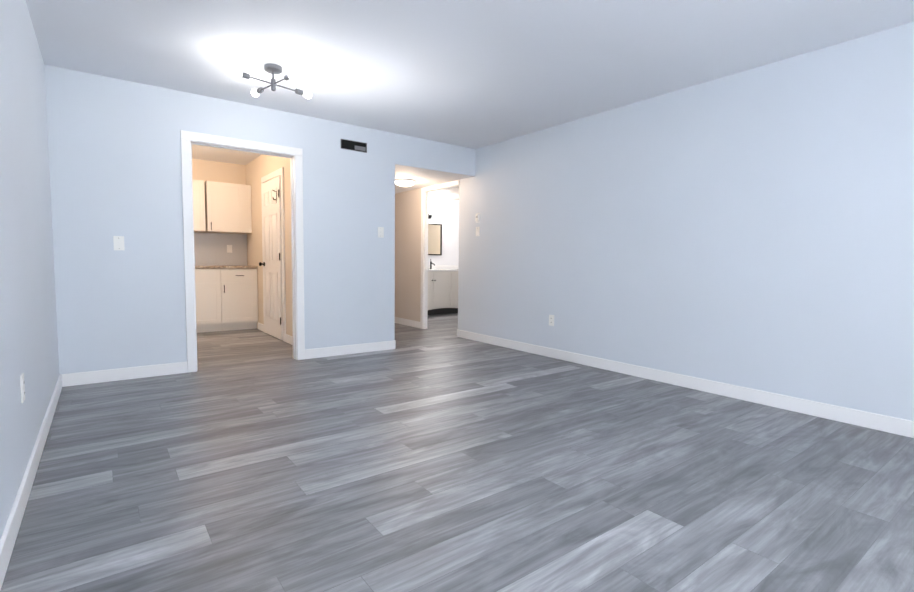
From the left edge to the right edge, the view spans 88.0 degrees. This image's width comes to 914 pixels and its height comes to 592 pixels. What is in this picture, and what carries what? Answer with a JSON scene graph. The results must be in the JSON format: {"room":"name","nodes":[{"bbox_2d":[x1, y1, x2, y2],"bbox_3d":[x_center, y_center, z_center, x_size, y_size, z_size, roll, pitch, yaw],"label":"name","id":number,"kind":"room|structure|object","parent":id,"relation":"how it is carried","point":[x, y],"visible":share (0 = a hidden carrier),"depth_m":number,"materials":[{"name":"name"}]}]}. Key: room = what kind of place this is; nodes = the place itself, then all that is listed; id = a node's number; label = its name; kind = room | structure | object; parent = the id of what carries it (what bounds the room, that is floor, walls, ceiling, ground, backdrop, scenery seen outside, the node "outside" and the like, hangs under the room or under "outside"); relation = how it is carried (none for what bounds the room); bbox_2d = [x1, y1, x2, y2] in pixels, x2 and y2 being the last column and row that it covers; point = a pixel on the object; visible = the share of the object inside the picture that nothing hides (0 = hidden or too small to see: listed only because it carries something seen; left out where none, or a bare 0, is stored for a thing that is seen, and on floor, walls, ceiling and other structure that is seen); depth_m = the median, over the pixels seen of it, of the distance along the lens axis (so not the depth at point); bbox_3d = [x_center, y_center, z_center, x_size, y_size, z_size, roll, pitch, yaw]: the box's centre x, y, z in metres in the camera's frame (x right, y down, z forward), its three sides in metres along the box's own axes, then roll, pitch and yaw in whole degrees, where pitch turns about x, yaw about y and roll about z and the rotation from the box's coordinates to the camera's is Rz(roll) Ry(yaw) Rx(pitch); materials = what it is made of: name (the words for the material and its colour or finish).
{"room":"empty living room","nodes":[
{"label":"empty living room","id":0,"kind":"room"},
{"bbox_2d":[0,0,59,538],"bbox_3d":[-2.373,-0.422,2.562,0.120,2.440,8.840,-2,5,-37],"label":"wall","id":1,"kind":"structure","parent":0,"point":[28,334],"depth_m":2.24,"materials":[{"name":"blue paint"}]},
{"bbox_2d":[20,373,24,402],"bbox_3d":[-1.863,0.394,2.033,0.008,0.116,0.072,-2,5,-37],"label":"outlet","id":2,"kind":"object","parent":1,"relation":"attached to","point":[22,385],"visible":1,"depth_m":2.01,"materials":[{"name":"white plastic"}]},
{"bbox_2d":[0,375,62,590],"bbox_3d":[-1.425,0.840,1.477,0.015,0.100,5.570,-2,5,-37],"label":"baseboard","id":3,"kind":"structure","parent":1,"relation":"attached to","point":[10,531],"depth_m":1.90,"materials":[{"name":"white wood"}]},
{"bbox_2d":[192,159,245,233],"bbox_3d":[-4.100,-0.741,6.702,2.090,2.440,0.120,-2,5,-37],"label":"wall","id":4,"kind":"structure","parent":0,"point":[207,170],"depth_m":6.98,"materials":[{"name":"beige paint"}]},
{"bbox_2d":[193,179,251,233],"bbox_3d":[-3.594,-1.268,6.727,1.205,0.700,0.368,-2,5,-37],"label":"upper cabinet","id":5,"kind":"object","parent":4,"relation":"attached to","point":[220,207],"visible":0.67,"depth_m":6.74,"materials":[{"name":"white wood"}]},
{"bbox_2d":[44,65,475,373],"bbox_3d":[-1.468,-0.579,4.894,4.130,2.440,0.120,-2,5,-37],"label":"wall","id":6,"kind":"structure","parent":0,"point":[114,145],"depth_m":4.04,"materials":[{"name":"blue paint"}]},
{"bbox_2d":[113,236,124,249],"bbox_3d":[-2.753,-0.430,3.856,0.072,0.116,0.017,-2,5,-37],"label":"light switch","id":7,"kind":"object","parent":6,"relation":"attached to","point":[118,241],"visible":1,"depth_m":3.86,"materials":[{"name":"white plastic"}]},
{"bbox_2d":[60,362,186,386],"bbox_3d":[-2.747,0.647,3.949,0.870,0.100,0.015,-2,5,-37],"label":"baseboard","id":8,"kind":"structure","parent":6,"relation":"attached to","point":[89,377],"depth_m":3.92,"materials":[{"name":"white wood"}]},
{"bbox_2d":[180,130,304,372],"bbox_3d":[-2.006,-0.392,4.505,1.050,2.110,0.156,-2,5,-37],"label":"door frame","id":9,"kind":"structure","parent":6,"relation":"attached to","point":[187,137],"depth_m":4.36,"materials":[{"name":"white wood"}]},
{"bbox_2d":[305,340,394,358],"bbox_3d":[-1.137,0.580,5.152,1.050,0.100,0.015,-2,5,-37],"label":"baseboard","id":10,"kind":"structure","parent":6,"relation":"attached to","point":[344,350],"depth_m":5.12,"materials":[{"name":"white wood"}]},
{"bbox_2d":[341,139,366,152],"bbox_3d":[-1.091,-1.591,5.015,0.297,0.102,0.006,-2,5,-37],"label":"air vent","id":11,"kind":"object","parent":6,"relation":"in","point":[353,145],"visible":1,"depth_m":5.01,"materials":[{"name":"black metal"}]},
{"bbox_2d":[378,227,383,237],"bbox_3d":[-0.845,-0.709,5.266,0.072,0.116,0.017,-2,5,-37],"label":"light switch","id":12,"kind":"object","parent":6,"relation":"attached to","point":[380,232],"visible":1,"depth_m":5.27,"materials":[{"name":"white plastic"}]},
{"bbox_2d":[246,155,291,335],"bbox_3d":[-2.343,-0.683,6.202,0.120,2.440,3.030,-2,5,-37],"label":"wall","id":13,"kind":"structure","parent":0,"point":[259,168],"depth_m":6.60,"materials":[{"name":"beige paint"}]},
{"bbox_2d":[258,322,263,331],"bbox_3d":[-2.789,0.445,6.748,0.015,0.100,0.350,-2,5,-37],"label":"baseboard","id":14,"kind":"structure","parent":13,"relation":"attached to","point":[260,326],"depth_m":6.75,"materials":[{"name":"white wood"}]},
{"bbox_2d":[259,176,282,339],"bbox_3d":[-2.429,-0.480,6.133,0.104,2.018,0.784,-2,5,-37],"label":"pantry door","id":15,"kind":"structure","parent":13,"relation":"in","point":[272,251],"depth_m":6.09,"materials":[{"name":"white wood"}]},
{"bbox_2d":[261,167,285,341],"bbox_3d":[-2.392,-0.523,6.160,0.020,2.125,0.950,-2,5,-37],"label":"door frame","id":16,"kind":"structure","parent":13,"relation":"attached to","point":[274,174],"depth_m":5.82,"materials":[{"name":"white wood"}]},
{"bbox_2d":[285,334,292,344],"bbox_3d":[-1.812,0.550,5.448,0.015,0.100,1.030,-2,5,-37],"label":"baseboard","id":17,"kind":"structure","parent":13,"relation":"attached to","point":[288,338],"depth_m":5.74,"materials":[{"name":"white wood"}]},
{"bbox_2d":[395,167,468,193],"bbox_3d":[-1.084,-1.764,6.797,1.160,0.340,2.610,-2,5,-37],"label":"ceiling","id":18,"kind":"structure","parent":0,"point":[423,179],"depth_m":6.17,"materials":[{"name":"paint"}]},
{"bbox_2d":[395,179,415,186],"bbox_3d":[-0.706,-1.539,6.404,0.300,0.113,0.300,-2,5,-37],"label":"flush-mount light","id":19,"kind":"object","parent":18,"relation":"attached to","point":[405,182],"visible":0.9,"depth_m":6.31,"materials":[{"name":"white glass"}]},
{"bbox_2d":[428,197,458,266],"bbox_3d":[-0.687,-0.896,9.439,2.460,2.440,0.120,-2,5,-37],"label":"wall","id":20,"kind":"structure","parent":0,"point":[448,220],"depth_m":9.70,"materials":[{"name":"white paint"}]},
{"bbox_2d":[428,223,441,254],"bbox_3d":[-0.552,-1.129,9.430,0.600,0.630,0.023,-2,5,-37],"label":"bathroom mirror","id":21,"kind":"object","parent":20,"relation":"attached to","point":[434,239],"visible":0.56,"depth_m":9.51,"materials":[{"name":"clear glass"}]},
{"bbox_2d":[428,208,443,218],"bbox_3d":[-0.517,-1.630,9.356,0.578,0.200,0.118,-2,5,-37],"label":"sconce","id":22,"kind":"object","parent":20,"relation":"attached to","point":[430,213],"visible":0.79,"depth_m":9.39,"materials":[{"name":"black metal"}]},
{"bbox_2d":[428,186,458,199],"bbox_3d":[0.198,-1.937,8.096,2.340,0.150,2.950,-2,5,-37],"label":"ceiling","id":23,"kind":"structure","parent":0,"point":[451,193],"depth_m":8.91,"materials":[{"name":"paint"}]},
{"bbox_2d":[0,313,913,591],"bbox_3d":[0.229,0.729,4.702,6.770,0.100,8.990,-2,5,-37],"label":"floor","id":24,"kind":"structure","parent":0,"point":[438,455],"depth_m":2.17,"materials":[{"name":"grey laminate"}]},
{"bbox_2d":[195,268,225,332],"bbox_3d":[-3.642,0.051,6.656,0.603,0.880,0.595,-2,5,-37],"label":"base cabinet","id":25,"kind":"object","parent":24,"relation":"on","point":[210,283],"depth_m":6.50,"materials":[{"name":"wood"}]},
{"bbox_2d":[226,268,257,330],"bbox_3d":[-3.277,0.036,6.928,0.543,0.880,0.595,-2,5,-37],"label":"base cabinet","id":26,"kind":"object","parent":24,"relation":"on","point":[226,287],"depth_m":6.73,"materials":[{"name":"wood"}]},
{"bbox_2d":[195,264,257,267],"bbox_3d":[-3.642,-0.408,6.613,1.475,0.041,0.605,-2,5,-37],"label":"countertop","id":27,"kind":"structure","parent":26,"relation":"on","point":[196,265],"depth_m":6.70,"materials":[{"name":"brown stone"}]},
{"bbox_2d":[428,271,457,314],"bbox_3d":[-0.392,-0.073,9.274,1.400,0.830,0.592,-2,5,-37],"label":"bathroom vanity","id":28,"kind":"object","parent":24,"relation":"on","point":[442,289],"depth_m":9.05,"materials":[{"name":"grey wood"}]},
{"bbox_2d":[428,267,451,270],"bbox_3d":[-0.395,-0.509,9.254,1.430,0.042,0.564,-2,5,-37],"label":"countertop","id":29,"kind":"structure","parent":28,"relation":"on","point":[429,268],"depth_m":9.41,"materials":[{"name":"white stone"}]},
{"bbox_2d":[25,0,913,164],"bbox_3d":[0.260,-1.805,4.519,6.770,0.100,8.990,-2,5,-37],"label":"ceiling","id":30,"kind":"structure","parent":0,"point":[474,74],"depth_m":3.19,"materials":[{"name":"paint"}]},
{"bbox_2d":[230,63,311,98],"bbox_3d":[-1.366,-1.614,3.522,0.462,0.177,0.462,0,4,-4],"label":"sputnik chandelier","id":31,"kind":"object","parent":30,"relation":"hanging from","point":[272,68],"visible":1,"depth_m":3.49,"materials":[{"name":"grey metal"}]},
{"bbox_2d":[395,22,913,420],"bbox_3d":[0.985,-0.569,5.164,0.120,2.440,8.990,-2,5,-37],"label":"wall","id":32,"kind":"structure","parent":0,"point":[753,228],"depth_m":3.64,"materials":[{"name":"blue paint"}]},
{"bbox_2d":[395,317,419,327],"bbox_3d":[-0.991,0.395,7.749,0.015,0.100,1.480,-2,5,-37],"label":"baseboard","id":33,"kind":"structure","parent":32,"relation":"attached to","point":[408,322],"depth_m":7.45,"materials":[{"name":"white wood"}]},
{"bbox_2d":[475,213,479,222],"bbox_3d":[0.258,-0.988,5.994,0.022,0.116,0.072,-2,5,-37],"label":"wall thermostat","id":34,"kind":"object","parent":32,"relation":"attached to","point":[477,217],"visible":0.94,"depth_m":5.98,"materials":[{"name":"white plastic"}]},
{"bbox_2d":[476,227,479,235],"bbox_3d":[0.259,-0.819,6.008,0.017,0.116,0.072,-2,5,-37],"label":"light switch","id":35,"kind":"object","parent":32,"relation":"attached to","point":[477,231],"visible":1,"depth_m":6.00,"materials":[{"name":"white plastic"}]},
{"bbox_2d":[549,315,553,325],"bbox_3d":[1.011,0.260,5.069,0.008,0.116,0.072,-2,5,-37],"label":"outlet","id":36,"kind":"object","parent":32,"relation":"attached to","point":[551,320],"visible":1,"depth_m":5.06,"materials":[{"name":"white plastic"}]},
{"bbox_2d":[457,329,913,437],"bbox_3d":[1.771,0.692,4.070,0.015,0.100,5.900,-2,5,-37],"label":"baseboard","id":37,"kind":"structure","parent":32,"relation":"attached to","point":[890,424],"depth_m":3.64,"materials":[{"name":"white wood"}]},
{"bbox_3d":[-0.198,-1.716,6.633,0.060,0.390,0.860,-2,5,-37],"label":"wall","id":38,"kind":"structure","parent":0,"visible":0},
{"bbox_2d":[420,180,459,328],"bbox_3d":[-0.237,-0.524,6.737,0.078,2.095,0.920,-2,5,-37],"label":"door frame","id":39,"kind":"structure","parent":38,"relation":"attached to","point":[439,186],"depth_m":7.03,"materials":[{"name":"white wood"}]}
]}

